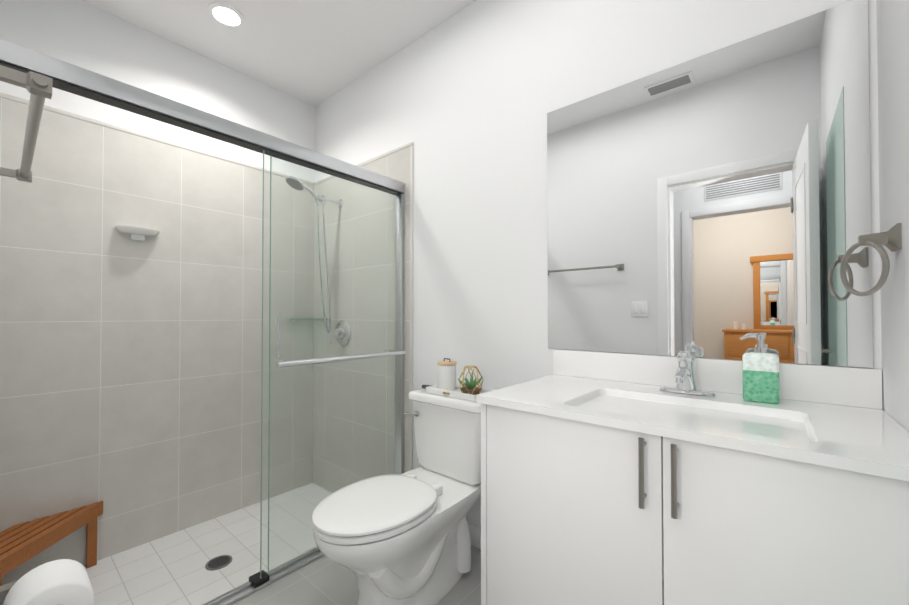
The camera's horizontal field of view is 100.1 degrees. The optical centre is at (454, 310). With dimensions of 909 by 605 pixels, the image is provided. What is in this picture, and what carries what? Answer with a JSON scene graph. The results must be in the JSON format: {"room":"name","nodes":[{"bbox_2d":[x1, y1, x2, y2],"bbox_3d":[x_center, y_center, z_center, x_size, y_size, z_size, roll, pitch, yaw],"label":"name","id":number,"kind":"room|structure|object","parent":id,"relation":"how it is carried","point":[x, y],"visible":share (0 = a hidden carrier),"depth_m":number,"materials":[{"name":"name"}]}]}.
{"room":"bathroom","nodes":[
{"label":"bathroom","id":0,"kind":"room"},
{"bbox_2d":[0,0,314,182],"bbox_3d":[-1.583,-0.063,2.271,0.100,2.937,1.760,-1,-1,40],"label":"wall","id":1,"kind":"structure","parent":0,"point":[82,34],"depth_m":2.10,"materials":[{"name":"white paint"}]},
{"bbox_2d":[0,97,313,584],"bbox_3d":[-1.534,0.164,2.240,0.010,2.195,1.540,-1,-1,40],"label":"wall tile","id":2,"kind":"structure","parent":1,"relation":"attached to","point":[130,383],"depth_m":2.05,"materials":[{"name":"beige tile"}]},
{"bbox_2d":[115,225,158,240],"bbox_3d":[-1.665,-0.403,2.014,0.088,0.060,0.184,-1,-1,40],"label":"soap dish","id":3,"kind":"object","parent":2,"relation":"attached to","point":[138,233],"visible":0.98,"depth_m":2.01,"materials":[{"name":"white ceramic"}]},
{"bbox_2d":[0,92,313,184],"bbox_3d":[-1.531,-0.944,2.253,0.017,0.022,1.540,-1,-1,40],"label":"trim","id":4,"kind":"structure","parent":1,"relation":"attached to","point":[58,111],"depth_m":2.05,"materials":[{"name":"white"}]},
{"bbox_2d":[81,0,475,106],"bbox_3d":[-0.457,-1.595,1.347,3.038,0.100,1.760,-1,-1,40],"label":"ceiling","id":5,"kind":"structure","parent":0,"point":[315,53],"depth_m":2.11,"materials":[{"name":"white paint"}]},
{"bbox_2d":[207,2,244,28],"bbox_3d":[-1.187,-1.532,1.985,0.170,0.008,0.170,-1,-1,40],"label":"recessed light","id":6,"kind":"object","parent":5,"relation":"in","point":[226,15],"visible":1,"depth_m":1.98,"materials":[{"name":"white"}]},
{"bbox_2d":[231,545,480,604],"bbox_3d":[-0.063,1.263,0.978,2.008,0.250,1.760,-1,-1,40],"label":"floor","id":7,"kind":"structure","parent":0,"point":[323,580],"depth_m":1.57,"materials":[{"name":"tile"}]},
{"bbox_2d":[0,39,404,604],"bbox_3d":[-0.795,0.201,1.619,0.140,1.890,1.538,-1,-1,40],"label":"enclosure","id":8,"kind":"object","parent":7,"relation":"on","point":[76,80],"visible":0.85,"depth_m":1.65,"materials":[{"name":"clear glass"}]},
{"bbox_2d":[312,388,480,604],"bbox_3d":[-0.184,0.765,1.558,0.476,0.762,0.834,-1,-1,40],"label":"toilet","id":9,"kind":"object","parent":7,"relation":"on","point":[397,539],"visible":0.94,"depth_m":1.44,"materials":[{"name":"white ceramic"}]},
{"bbox_2d":[426,384,494,401],"bbox_3d":[0.027,0.372,1.745,0.295,0.026,0.163,-1,-1,40],"label":"decorative tray","id":10,"kind":"object","parent":9,"relation":"on","point":[434,389],"visible":0.56,"depth_m":1.71,"materials":[{"name":"white"}]},
{"bbox_2d":[438,358,455,390],"bbox_3d":[-0.036,0.304,1.810,0.090,0.148,0.090,-1,-1,40],"label":"decorative canister","id":11,"kind":"object","parent":10,"relation":"on","point":[446,375],"visible":0.9,"depth_m":1.77,"materials":[{"name":"white ceramic"}]},
{"bbox_2d":[458,366,483,394],"bbox_3d":[0.069,0.315,1.708,0.117,0.124,0.110,-1,-1,40],"label":"terrarium","id":12,"kind":"object","parent":10,"relation":"on","point":[470,387],"visible":0.96,"depth_m":1.69,"materials":[{"name":"gold metal"}]},
{"bbox_2d":[468,522,480,549],"bbox_3d":[0.090,1.100,1.862,0.851,0.100,0.012,-1,-1,40],"label":"baseboard","id":13,"kind":"structure","parent":7,"relation":"on","point":[475,534],"depth_m":1.83,"materials":[{"name":"white"}]},
{"bbox_2d":[476,349,908,604],"bbox_3d":[0.592,0.648,1.080,0.922,0.982,0.572,-1,-1,40],"label":"vanity cabinet","id":14,"kind":"object","parent":7,"relation":"on","point":[608,478],"visible":0.94,"depth_m":0.90,"materials":[{"name":"white paint"}]},
{"bbox_2d":[659,343,715,395],"bbox_3d":[0.716,0.184,1.187,0.156,0.155,0.185,-1,-1,40],"label":"chrome faucet","id":15,"kind":"object","parent":14,"relation":"on","point":[685,380],"visible":0.98,"depth_m":1.19,"materials":[{"name":"silver metal"}]},
{"bbox_2d":[740,334,779,403],"bbox_3d":[0.878,0.166,1.097,0.088,0.190,0.052,-1,-1,40],"label":"soap dispenser bottle","id":16,"kind":"object","parent":14,"relation":"on","point":[760,373],"visible":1,"depth_m":1.08,"materials":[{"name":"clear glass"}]},
{"bbox_2d":[313,146,409,492],"bbox_3d":[-0.645,0.168,2.493,1.027,2.195,0.010,-1,-1,40],"label":"wall tile","id":17,"kind":"structure","parent":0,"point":[395,165],"depth_m":2.46,"materials":[{"name":"grey tile"}]},
{"bbox_2d":[286,176,342,332],"bbox_3d":[-0.904,-0.331,2.465,0.121,0.973,0.377,-1,-1,40],"label":"shower head","id":18,"kind":"object","parent":17,"relation":"attached to","point":[293,181],"depth_m":2.51},
{"bbox_2d":[330,320,350,345],"bbox_3d":[-0.772,0.153,2.550,0.176,0.176,0.067,-1,-1,40],"label":"shower valve","id":19,"kind":"object","parent":17,"relation":"attached to","point":[343,330],"depth_m":2.54,"materials":[{"name":"silver metal"}]},
{"bbox_2d":[314,142,412,470],"bbox_3d":[-0.630,0.103,2.479,1.029,2.110,0.013,-1,-1,40],"label":"trim","id":20,"kind":"structure","parent":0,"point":[410,144],"depth_m":2.15,"materials":[{"name":"white"}]},
{"bbox_2d":[315,0,881,527],"bbox_3d":[0.113,-0.068,1.928,2.938,2.937,0.106,-1,-1,40],"label":"wall","id":21,"kind":"structure","parent":0,"point":[716,204],"depth_m":1.41,"materials":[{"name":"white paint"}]},
{"bbox_2d":[876,0,908,431],"bbox_3d":[0.636,-0.089,0.344,0.100,2.937,1.660,-1,-1,40],"label":"wall","id":22,"kind":"structure","parent":0,"point":[892,21],"depth_m":0.89,"materials":[{"name":"white paint"}]},
{"bbox_2d":[840,223,901,295],"bbox_3d":[0.968,-0.112,0.888,0.089,0.160,0.116,-1,-1,40],"label":"towel ring","id":23,"kind":"object","parent":22,"relation":"attached to","point":[890,239],"visible":1,"depth_m":0.87,"materials":[{"name":"silver metal"}]},
{"bbox_3d":[-1.286,-0.081,0.952,2.050,2.937,0.120,-1,-1,40],"label":"wall","id":24,"kind":"structure","parent":0,"visible":0},
{"bbox_2d":[0,65,52,182],"bbox_3d":[-0.913,-0.355,0.778,0.658,0.048,0.088,-1,-1,40],"label":"bar","id":25,"kind":"object","parent":24,"relation":"attached to","point":[37,86],"visible":1,"depth_m":0.66,"materials":[{"name":"silver metal"}]},
{"bbox_2d":[0,559,94,604],"bbox_3d":[-0.807,0.566,0.726,0.186,0.116,0.162,-1,-1,40],"label":"toilet paper roll","id":26,"kind":"object","parent":24,"relation":"attached to","point":[62,582],"visible":1,"depth_m":0.72,"materials":[{"name":"white paper"}]},
{"label":"outside","id":27,"kind":"structure","parent":0,"visible":0},
{"bbox_2d":[2,483,331,604],"bbox_3d":[-1.226,1.329,1.953,1.030,0.143,1.760,-1,-1,40],"label":"floor","id":28,"kind":"structure","parent":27,"point":[170,569],"depth_m":1.95,"materials":[{"name":"tile"}]},
{"bbox_2d":[0,501,102,585],"bbox_3d":[-1.752,1.106,1.665,0.367,0.294,0.367,-1,-1,40],"label":"bench","id":29,"kind":"object","parent":28,"relation":"on","point":[21,543],"visible":0.9,"depth_m":1.68,"materials":[{"name":"brown wood"}]},
{"bbox_2d":[205,555,231,570],"bbox_3d":[-1.171,1.254,1.895,0.116,0.006,0.116,-1,-1,40],"label":"floor drain grate","id":30,"kind":"object","parent":28,"relation":"on","point":[218,562],"visible":1,"depth_m":1.89,"materials":[{"name":"silver metal"}]}
]}

